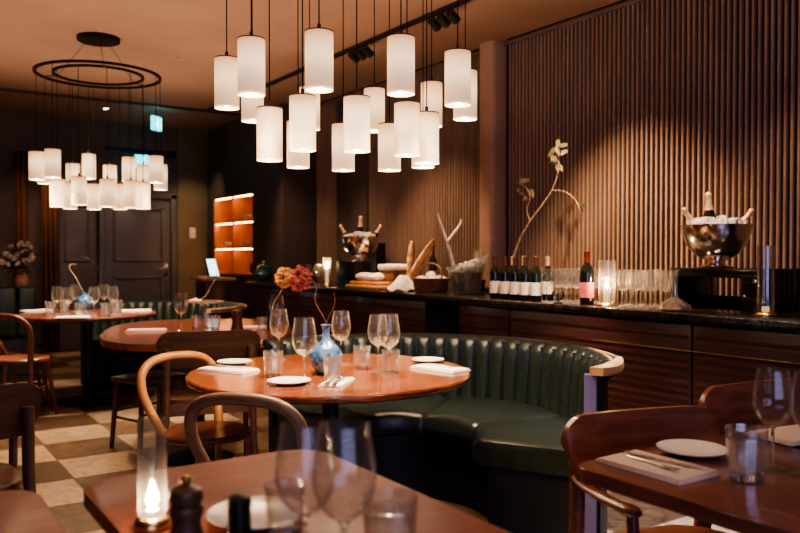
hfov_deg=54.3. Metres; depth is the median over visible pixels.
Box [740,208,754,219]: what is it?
champagne bottle
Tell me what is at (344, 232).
champagne bottle
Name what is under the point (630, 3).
trim
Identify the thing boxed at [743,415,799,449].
dining table
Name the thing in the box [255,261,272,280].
lidded jar
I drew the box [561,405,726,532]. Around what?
dining chair
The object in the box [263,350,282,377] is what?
tumbler
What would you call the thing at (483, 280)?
pot
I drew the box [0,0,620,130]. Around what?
ceiling
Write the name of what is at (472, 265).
ice cubes
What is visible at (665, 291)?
wine glass
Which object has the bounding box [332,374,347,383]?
knife
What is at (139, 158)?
exit sign
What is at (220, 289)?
stand
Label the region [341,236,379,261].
bowl
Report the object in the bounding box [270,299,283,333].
wine glass
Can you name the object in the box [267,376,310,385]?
plate
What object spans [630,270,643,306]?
wine glass
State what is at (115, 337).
dining table
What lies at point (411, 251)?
baguette
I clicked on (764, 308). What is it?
candle
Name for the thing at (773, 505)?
dining table
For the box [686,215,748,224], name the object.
ice cubes
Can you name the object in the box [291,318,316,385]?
wine glass
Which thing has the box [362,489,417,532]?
tumbler
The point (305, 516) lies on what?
wine glass
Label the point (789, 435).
folded napkin
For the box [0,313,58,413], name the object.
bentwood chair
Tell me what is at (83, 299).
vase
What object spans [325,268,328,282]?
candle
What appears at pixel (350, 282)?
serving board
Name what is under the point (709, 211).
champagne bottle
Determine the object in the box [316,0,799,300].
wall
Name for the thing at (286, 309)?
bowl
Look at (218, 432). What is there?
bentwood chair
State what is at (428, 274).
bread roll
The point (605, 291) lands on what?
candle
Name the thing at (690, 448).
plate
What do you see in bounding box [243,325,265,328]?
folded napkin
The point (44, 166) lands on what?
chandelier
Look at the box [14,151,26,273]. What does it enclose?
curtain
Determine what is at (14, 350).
bentwood chair
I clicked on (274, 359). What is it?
wine glass
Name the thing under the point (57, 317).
folded napkin
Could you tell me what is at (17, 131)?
wall
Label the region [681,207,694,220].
champagne bottle
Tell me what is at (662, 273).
wine glass
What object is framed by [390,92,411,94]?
diffuser
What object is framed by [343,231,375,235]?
ice cubes
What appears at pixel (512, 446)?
seat cushion
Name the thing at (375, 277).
bread loaf
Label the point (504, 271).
wine bottle
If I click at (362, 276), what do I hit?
bread loaf
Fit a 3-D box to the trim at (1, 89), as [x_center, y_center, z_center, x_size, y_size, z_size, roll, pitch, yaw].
[-4.910,-1.867,7.757,7.800,0.035,0.060,-1,1,-34]
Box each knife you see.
[210,365,250,368]
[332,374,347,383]
[625,451,702,468]
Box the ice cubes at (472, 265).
[449,259,484,273]
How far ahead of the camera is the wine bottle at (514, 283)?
5.25 m
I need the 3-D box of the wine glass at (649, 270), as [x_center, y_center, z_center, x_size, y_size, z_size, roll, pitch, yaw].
[1.483,0.126,4.739,0.081,0.216,0.081,-1,1,-34]
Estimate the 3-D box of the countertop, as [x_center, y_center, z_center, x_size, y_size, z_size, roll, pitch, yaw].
[1.185,0.248,5.257,0.873,0.045,9.170,-1,1,-34]
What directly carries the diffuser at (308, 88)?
attached to the chandelier at (414, 133)
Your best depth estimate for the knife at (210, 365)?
3.35 m
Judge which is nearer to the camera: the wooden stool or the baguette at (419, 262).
the wooden stool
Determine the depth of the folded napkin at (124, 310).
6.82 m
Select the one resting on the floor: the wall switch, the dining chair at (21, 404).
the dining chair at (21, 404)
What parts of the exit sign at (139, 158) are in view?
panel, rod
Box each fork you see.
[324,374,341,383]
[425,363,458,366]
[625,454,680,470]
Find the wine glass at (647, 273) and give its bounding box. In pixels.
[646,273,660,306]
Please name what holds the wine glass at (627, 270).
on the sideboard
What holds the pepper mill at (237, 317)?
on the dining table at (115, 337)
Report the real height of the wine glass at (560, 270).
0.216 m
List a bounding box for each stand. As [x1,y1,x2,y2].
[184,300,222,328]
[190,277,235,301]
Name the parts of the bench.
panel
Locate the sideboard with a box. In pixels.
[246,280,799,410]
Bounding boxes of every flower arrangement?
[0,240,38,287]
[265,265,312,328]
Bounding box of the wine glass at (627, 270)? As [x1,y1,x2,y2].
[626,270,639,307]
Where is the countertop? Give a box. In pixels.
[246,280,799,331]
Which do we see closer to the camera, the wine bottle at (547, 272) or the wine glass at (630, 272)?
the wine glass at (630, 272)
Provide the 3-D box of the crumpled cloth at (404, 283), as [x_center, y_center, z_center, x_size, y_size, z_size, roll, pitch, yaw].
[0.018,0.140,6.469,0.280,0.135,0.297,-1,1,-34]
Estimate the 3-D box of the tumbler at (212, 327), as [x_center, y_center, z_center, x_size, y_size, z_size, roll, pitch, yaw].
[-1.234,0.371,5.207,0.071,0.090,0.071,-1,1,-34]
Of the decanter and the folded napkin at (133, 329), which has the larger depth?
the folded napkin at (133, 329)
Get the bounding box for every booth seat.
[81,300,246,389]
[260,333,623,532]
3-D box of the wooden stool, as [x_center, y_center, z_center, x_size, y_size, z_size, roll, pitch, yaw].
[-1.628,0.939,5.096,0.330,0.461,0.410,1,1,36]
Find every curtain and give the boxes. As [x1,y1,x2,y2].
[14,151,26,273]
[41,184,59,350]
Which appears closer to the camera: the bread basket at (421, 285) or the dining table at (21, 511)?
the dining table at (21, 511)
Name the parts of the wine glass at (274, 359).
stem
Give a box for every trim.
[0,88,240,115]
[104,147,174,157]
[320,0,650,106]
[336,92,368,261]
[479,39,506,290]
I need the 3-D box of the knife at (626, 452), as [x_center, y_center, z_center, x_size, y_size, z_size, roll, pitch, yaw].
[0.617,0.455,1.834,0.013,0.006,0.194,-1,1,-42]
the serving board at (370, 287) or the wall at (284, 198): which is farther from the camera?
the wall at (284, 198)
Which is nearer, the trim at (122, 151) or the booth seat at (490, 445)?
the booth seat at (490, 445)
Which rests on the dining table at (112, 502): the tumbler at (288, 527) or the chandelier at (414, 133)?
the tumbler at (288, 527)
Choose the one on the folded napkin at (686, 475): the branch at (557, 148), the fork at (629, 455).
the fork at (629, 455)
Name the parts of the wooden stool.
leg, leg, seat, leg, leg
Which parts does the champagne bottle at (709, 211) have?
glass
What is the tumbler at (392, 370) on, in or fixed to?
on the dining table at (368, 386)
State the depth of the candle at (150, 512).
1.42 m
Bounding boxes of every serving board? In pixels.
[345,284,398,289]
[349,281,392,285]
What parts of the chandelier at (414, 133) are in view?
lamp shade, cord, lamp shade, cord, lamp shade, cord, cord, lamp shade, cord, lamp shade, lamp shade, cord, lamp shade, lamp shade, cord, lamp shade, cord, lamp shade, cord, lamp shade, cord, lamp shade, cord, lamp shade, cord, lamp shade, cord, lamp shade, cord, lamp shade, cord, lamp shade, cord, cord, lamp shade, lamp shade, cord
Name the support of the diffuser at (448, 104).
attached to the chandelier at (414, 133)
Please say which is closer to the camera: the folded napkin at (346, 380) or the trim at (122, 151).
the folded napkin at (346, 380)
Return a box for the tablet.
[204,258,219,276]
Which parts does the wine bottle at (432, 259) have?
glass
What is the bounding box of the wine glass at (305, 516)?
[275,419,335,532]
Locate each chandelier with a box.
[28,32,167,209]
[214,0,476,171]
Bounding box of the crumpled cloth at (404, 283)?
[386,275,413,291]
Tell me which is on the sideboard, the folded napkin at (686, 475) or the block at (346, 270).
the block at (346, 270)
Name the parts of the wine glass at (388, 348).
stem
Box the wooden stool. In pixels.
[109,370,186,454]
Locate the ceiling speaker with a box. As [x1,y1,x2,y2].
[175,57,188,60]
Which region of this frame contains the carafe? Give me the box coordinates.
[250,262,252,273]
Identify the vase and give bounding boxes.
[69,256,101,308]
[309,278,342,374]
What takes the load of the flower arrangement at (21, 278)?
on the bench
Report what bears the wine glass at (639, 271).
on the sideboard
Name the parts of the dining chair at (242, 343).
leg, leg, seat, backrest, seat frame, leg, leg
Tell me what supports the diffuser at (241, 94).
attached to the chandelier at (414, 133)
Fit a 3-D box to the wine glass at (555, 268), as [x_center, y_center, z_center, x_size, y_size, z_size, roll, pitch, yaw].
[1.042,0.121,5.072,0.081,0.216,0.081,-1,1,-34]
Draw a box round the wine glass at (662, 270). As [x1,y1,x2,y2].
[661,270,669,305]
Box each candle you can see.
[146,508,158,517]
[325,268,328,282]
[603,289,609,301]
[762,306,768,311]
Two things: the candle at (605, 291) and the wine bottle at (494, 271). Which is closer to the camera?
the candle at (605, 291)
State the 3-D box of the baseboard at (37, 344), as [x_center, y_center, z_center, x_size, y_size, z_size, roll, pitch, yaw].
[-5.696,1.044,9.126,7.980,0.120,0.030,-1,1,-34]
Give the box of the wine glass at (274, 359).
[269,309,288,360]
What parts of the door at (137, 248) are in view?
panel moulding, panel moulding, handle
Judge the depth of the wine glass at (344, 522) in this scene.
1.13 m
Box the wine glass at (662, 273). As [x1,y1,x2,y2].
[649,273,662,305]
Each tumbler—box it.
[45,301,55,314]
[100,303,111,316]
[191,315,201,328]
[210,315,220,328]
[257,317,267,330]
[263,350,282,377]
[263,478,305,532]
[323,355,342,380]
[353,345,370,369]
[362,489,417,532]
[382,351,399,374]
[725,424,768,482]
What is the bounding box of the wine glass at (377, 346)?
[368,314,387,371]
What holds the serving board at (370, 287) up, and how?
on the sideboard
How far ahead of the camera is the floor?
5.01 m
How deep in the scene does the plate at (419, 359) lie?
3.64 m
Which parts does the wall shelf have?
shelf, shelf, shelf, shelf, shelf, shelf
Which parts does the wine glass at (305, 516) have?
stem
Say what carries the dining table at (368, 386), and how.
on the floor
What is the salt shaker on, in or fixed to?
on the dining table at (112, 502)
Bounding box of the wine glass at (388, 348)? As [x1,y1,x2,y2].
[378,314,399,375]
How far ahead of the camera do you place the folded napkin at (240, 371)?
3.30 m
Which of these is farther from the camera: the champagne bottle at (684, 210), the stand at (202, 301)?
the stand at (202, 301)
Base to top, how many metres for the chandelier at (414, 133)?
1.374 m
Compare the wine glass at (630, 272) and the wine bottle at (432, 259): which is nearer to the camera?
the wine glass at (630, 272)
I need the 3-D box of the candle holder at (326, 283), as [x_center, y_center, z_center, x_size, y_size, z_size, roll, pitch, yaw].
[-0.717,0.051,7.661,0.099,0.271,0.099,-1,1,-34]
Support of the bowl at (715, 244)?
on the display riser
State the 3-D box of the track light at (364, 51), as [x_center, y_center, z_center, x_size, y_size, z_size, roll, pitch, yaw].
[0.677,-1.764,5.019,0.112,0.135,10.600,-1,1,-34]
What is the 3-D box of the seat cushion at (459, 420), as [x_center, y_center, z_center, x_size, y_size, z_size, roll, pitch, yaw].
[0.394,0.791,4.020,0.578,0.139,0.729,-1,1,-34]
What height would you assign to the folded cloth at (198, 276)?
0.022 m
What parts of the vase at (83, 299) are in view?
curling stem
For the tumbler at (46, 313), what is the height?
0.110 m
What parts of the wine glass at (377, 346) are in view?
stem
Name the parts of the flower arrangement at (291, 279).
stem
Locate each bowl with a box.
[269,309,288,337]
[291,318,316,354]
[331,311,350,340]
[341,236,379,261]
[378,314,399,347]
[680,224,753,267]
[752,368,793,426]
[789,373,799,425]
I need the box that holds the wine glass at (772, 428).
[752,368,793,472]
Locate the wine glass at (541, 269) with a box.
[540,269,552,301]
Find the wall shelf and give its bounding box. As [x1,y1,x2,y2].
[214,192,252,275]
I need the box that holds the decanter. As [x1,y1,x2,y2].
[658,270,691,311]
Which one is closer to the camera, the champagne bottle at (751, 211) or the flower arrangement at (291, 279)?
the champagne bottle at (751, 211)
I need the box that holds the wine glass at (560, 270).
[559,270,571,302]
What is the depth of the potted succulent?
6.37 m
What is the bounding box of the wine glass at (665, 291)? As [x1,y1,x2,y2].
[658,272,672,305]
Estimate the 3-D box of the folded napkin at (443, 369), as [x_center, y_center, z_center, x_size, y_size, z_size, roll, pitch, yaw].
[0.173,0.440,3.373,0.252,0.012,0.124,1,1,44]
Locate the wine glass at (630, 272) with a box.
[618,272,631,305]
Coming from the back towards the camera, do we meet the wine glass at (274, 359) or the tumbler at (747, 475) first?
the wine glass at (274, 359)
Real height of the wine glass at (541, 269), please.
0.216 m
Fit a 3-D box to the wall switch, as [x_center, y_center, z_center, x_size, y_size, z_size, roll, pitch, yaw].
[-2.918,-0.471,10.967,0.090,0.150,0.013,-1,1,-34]
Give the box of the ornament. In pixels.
[552,291,563,303]
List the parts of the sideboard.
door, door, door, door, door, rail, door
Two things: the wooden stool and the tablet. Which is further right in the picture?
the tablet
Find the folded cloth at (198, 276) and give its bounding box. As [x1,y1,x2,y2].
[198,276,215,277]
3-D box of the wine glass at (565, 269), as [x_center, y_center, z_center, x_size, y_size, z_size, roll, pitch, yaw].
[1.093,0.122,5.001,0.081,0.216,0.081,-1,1,-34]
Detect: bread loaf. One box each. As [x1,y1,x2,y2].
[355,272,370,280]
[367,273,383,281]
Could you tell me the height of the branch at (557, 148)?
1.119 m
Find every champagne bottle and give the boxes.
[339,224,347,234]
[356,216,363,235]
[373,224,381,235]
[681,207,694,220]
[703,192,716,218]
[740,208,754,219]
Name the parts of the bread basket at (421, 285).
handle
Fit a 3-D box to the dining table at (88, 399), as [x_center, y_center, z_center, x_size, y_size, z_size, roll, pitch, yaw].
[-2.646,0.769,6.615,1.120,0.750,1.120,-1,1,-34]
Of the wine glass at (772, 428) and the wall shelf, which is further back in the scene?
the wall shelf
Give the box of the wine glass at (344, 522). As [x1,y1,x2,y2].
[312,419,376,532]
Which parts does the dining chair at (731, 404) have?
backrest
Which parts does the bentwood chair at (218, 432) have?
leg, seat, leg, leg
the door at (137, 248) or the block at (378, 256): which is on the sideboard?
the block at (378, 256)
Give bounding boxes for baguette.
[406,241,414,280]
[408,239,434,278]
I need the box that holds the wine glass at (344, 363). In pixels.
[331,311,350,364]
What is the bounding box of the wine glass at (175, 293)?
[174,293,187,330]
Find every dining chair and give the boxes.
[0,382,43,492]
[155,329,260,469]
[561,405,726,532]
[699,378,799,527]
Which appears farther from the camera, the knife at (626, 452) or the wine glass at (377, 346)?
the wine glass at (377, 346)
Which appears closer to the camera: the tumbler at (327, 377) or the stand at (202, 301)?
the tumbler at (327, 377)
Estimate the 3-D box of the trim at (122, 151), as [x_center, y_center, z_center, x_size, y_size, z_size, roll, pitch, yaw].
[-3.514,-1.540,10.562,0.950,0.080,0.030,-1,1,-34]
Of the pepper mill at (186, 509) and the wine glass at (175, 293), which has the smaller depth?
the pepper mill at (186, 509)
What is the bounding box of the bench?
[0,286,36,382]
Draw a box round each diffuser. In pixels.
[240,93,262,95]
[307,87,330,90]
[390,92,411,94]
[447,103,466,105]
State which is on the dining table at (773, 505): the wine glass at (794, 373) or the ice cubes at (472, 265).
the wine glass at (794, 373)
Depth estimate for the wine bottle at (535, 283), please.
5.08 m
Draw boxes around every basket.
[412,262,449,292]
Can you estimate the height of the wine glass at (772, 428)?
0.233 m
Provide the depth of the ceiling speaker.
6.97 m
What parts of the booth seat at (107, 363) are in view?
backrest, panel, rail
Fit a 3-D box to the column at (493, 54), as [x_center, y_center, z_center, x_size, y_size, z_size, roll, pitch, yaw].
[0.778,-0.875,6.521,0.185,2.160,0.190,-1,1,-34]
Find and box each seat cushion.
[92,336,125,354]
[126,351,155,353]
[277,404,366,441]
[341,395,448,436]
[424,397,560,446]
[471,417,570,476]
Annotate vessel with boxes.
[446,255,487,294]
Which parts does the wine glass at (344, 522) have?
stem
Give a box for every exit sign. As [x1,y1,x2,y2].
[135,121,148,166]
[151,109,161,130]
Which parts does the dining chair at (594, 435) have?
leg, armrest, leg, backrest, seat, leg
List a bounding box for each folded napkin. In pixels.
[20,309,52,311]
[54,316,89,318]
[121,309,151,311]
[125,328,166,331]
[197,365,259,374]
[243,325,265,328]
[318,377,355,387]
[410,363,470,373]
[595,450,720,485]
[744,424,799,446]
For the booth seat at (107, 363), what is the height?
0.798 m
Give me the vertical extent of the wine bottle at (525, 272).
0.294 m
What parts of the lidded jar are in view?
lid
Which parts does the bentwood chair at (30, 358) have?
leg, seat, leg, leg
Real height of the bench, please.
0.930 m
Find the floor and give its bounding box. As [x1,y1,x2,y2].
[0,350,737,532]
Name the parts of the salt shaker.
lid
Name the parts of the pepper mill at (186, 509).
knob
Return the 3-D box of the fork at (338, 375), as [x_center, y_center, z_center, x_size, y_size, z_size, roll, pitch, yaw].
[-0.259,0.435,3.018,0.018,0.009,0.195,0,1,11]
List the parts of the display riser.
panel, rail, panel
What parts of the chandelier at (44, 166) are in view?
cord, lamp shade, lamp shade, lamp shade, cord, cord, lamp shade, cord, lamp shade, cord, lamp shade, cord, lamp shade, cord, lamp shade, cord, lamp shade, cord, lamp shade, cord, lamp shade, cord, lamp shade, cord, lamp shade, cord, lamp shade, cord, lamp shade, lamp shade, cord, cord, lamp shade, cord, lamp shade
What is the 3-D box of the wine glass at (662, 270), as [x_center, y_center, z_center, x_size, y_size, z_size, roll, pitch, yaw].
[1.579,0.128,4.594,0.081,0.216,0.081,-1,1,-34]
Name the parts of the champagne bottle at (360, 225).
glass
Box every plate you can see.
[206,496,305,528]
[217,358,251,364]
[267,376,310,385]
[412,357,443,362]
[656,439,725,457]
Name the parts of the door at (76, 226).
panel moulding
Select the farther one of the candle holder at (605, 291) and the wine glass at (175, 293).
the wine glass at (175, 293)
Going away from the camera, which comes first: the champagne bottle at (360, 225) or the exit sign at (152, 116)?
the champagne bottle at (360, 225)
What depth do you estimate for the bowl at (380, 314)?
3.22 m
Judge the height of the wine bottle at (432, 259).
0.390 m
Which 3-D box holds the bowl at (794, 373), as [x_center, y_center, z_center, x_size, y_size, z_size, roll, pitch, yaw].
[0.924,0.304,1.754,0.087,0.132,0.087,-1,1,-34]
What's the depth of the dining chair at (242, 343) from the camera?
4.21 m
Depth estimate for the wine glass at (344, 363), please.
3.55 m
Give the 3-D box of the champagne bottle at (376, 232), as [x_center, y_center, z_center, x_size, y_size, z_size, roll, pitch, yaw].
[-0.255,-0.270,7.341,0.173,0.254,0.075,0,1,0]
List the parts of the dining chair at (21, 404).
seat, leg, backrest, leg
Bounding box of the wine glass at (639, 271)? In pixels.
[638,271,652,308]
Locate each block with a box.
[337,261,370,286]
[366,243,385,272]
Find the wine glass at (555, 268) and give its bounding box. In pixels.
[554,268,566,301]
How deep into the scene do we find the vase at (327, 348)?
3.21 m
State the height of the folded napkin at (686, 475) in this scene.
0.012 m
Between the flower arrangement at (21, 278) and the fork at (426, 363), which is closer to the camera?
the fork at (426, 363)
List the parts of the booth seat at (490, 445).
backrest, rail, panel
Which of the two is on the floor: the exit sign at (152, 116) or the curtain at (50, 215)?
the curtain at (50, 215)
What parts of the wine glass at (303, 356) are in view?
stem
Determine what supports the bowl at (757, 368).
on the wine glass at (772, 428)
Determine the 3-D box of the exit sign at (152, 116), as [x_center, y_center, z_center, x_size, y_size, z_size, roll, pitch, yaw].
[-2.948,-1.774,9.445,0.040,0.255,0.170,0,1,21]
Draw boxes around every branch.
[436,213,461,268]
[510,139,585,266]
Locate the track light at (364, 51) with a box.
[207,0,472,110]
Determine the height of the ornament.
0.077 m
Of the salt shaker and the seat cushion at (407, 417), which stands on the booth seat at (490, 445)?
the seat cushion at (407, 417)
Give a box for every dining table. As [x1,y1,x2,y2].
[0,490,66,532]
[16,308,156,406]
[84,450,509,532]
[100,318,293,465]
[185,353,470,456]
[578,435,799,532]
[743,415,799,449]
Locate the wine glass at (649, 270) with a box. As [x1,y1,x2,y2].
[637,270,650,304]
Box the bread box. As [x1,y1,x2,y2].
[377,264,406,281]
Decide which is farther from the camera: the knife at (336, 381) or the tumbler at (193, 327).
the tumbler at (193, 327)
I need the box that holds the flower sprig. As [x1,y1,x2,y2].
[189,272,216,301]
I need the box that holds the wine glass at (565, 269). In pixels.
[564,269,576,302]
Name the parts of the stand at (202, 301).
dish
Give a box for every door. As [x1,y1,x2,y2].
[59,205,94,350]
[98,193,176,300]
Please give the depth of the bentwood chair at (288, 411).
2.55 m
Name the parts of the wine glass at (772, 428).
stem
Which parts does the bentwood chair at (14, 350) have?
leg, seat, leg, leg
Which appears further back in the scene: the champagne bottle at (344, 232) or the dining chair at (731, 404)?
the champagne bottle at (344, 232)
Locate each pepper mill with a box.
[168,475,203,532]
[230,306,243,329]
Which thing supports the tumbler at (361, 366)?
on the dining table at (368, 386)
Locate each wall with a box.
[0,112,207,342]
[207,103,315,318]
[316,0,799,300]
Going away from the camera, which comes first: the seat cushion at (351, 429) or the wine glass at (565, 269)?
the seat cushion at (351, 429)
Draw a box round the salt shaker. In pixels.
[227,492,251,532]
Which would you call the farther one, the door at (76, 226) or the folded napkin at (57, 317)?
the door at (76, 226)
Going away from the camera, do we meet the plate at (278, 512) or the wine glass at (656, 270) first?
the plate at (278, 512)
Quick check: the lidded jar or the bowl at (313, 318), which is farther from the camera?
the lidded jar
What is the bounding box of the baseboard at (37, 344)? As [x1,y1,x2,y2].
[36,343,57,351]
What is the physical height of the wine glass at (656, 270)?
0.216 m
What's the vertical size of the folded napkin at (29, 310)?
0.012 m
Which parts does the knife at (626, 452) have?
handle, blade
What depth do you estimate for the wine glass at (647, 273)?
4.58 m
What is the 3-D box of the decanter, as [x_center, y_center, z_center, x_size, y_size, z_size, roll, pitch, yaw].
[1.488,0.130,4.225,0.176,0.225,0.176,-1,1,-34]
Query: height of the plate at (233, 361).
0.014 m
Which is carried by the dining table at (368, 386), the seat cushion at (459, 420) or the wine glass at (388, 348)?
the wine glass at (388, 348)
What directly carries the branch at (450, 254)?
in the vessel
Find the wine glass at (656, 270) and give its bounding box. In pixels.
[654,270,668,308]
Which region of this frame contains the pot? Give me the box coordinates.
[480,279,485,291]
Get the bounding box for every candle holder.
[133,415,170,532]
[322,265,331,285]
[596,261,617,305]
[754,259,776,315]
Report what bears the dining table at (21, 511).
on the floor
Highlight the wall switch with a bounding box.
[189,228,195,237]
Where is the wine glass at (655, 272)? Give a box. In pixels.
[642,272,656,307]
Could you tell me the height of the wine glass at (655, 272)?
0.216 m
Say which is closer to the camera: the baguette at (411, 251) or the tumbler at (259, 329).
the tumbler at (259, 329)
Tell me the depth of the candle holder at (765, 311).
3.90 m
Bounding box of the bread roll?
[425,272,436,277]
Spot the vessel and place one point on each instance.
(468, 281)
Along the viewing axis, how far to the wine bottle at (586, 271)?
4.75 m
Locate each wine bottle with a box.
[429,245,435,273]
[490,256,499,298]
[499,256,509,298]
[509,256,519,299]
[520,256,530,300]
[530,256,541,301]
[542,256,552,299]
[580,251,593,304]
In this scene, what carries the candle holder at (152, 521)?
on the dining table at (112, 502)
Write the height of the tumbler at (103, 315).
0.110 m
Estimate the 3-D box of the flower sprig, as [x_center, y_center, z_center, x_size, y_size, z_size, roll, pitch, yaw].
[-1.333,0.138,5.267,0.187,0.208,0.090,-1,1,-34]
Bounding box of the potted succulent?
[473,247,485,291]
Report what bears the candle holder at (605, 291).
on the sideboard
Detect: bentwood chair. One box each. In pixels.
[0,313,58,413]
[0,340,51,407]
[136,351,252,469]
[184,392,309,462]
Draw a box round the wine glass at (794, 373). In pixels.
[789,373,799,475]
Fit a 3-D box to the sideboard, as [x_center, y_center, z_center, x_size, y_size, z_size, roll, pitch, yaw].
[1.185,0.696,5.265,0.873,0.940,9.170,-1,1,-34]
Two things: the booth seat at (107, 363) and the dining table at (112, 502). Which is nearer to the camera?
the dining table at (112, 502)

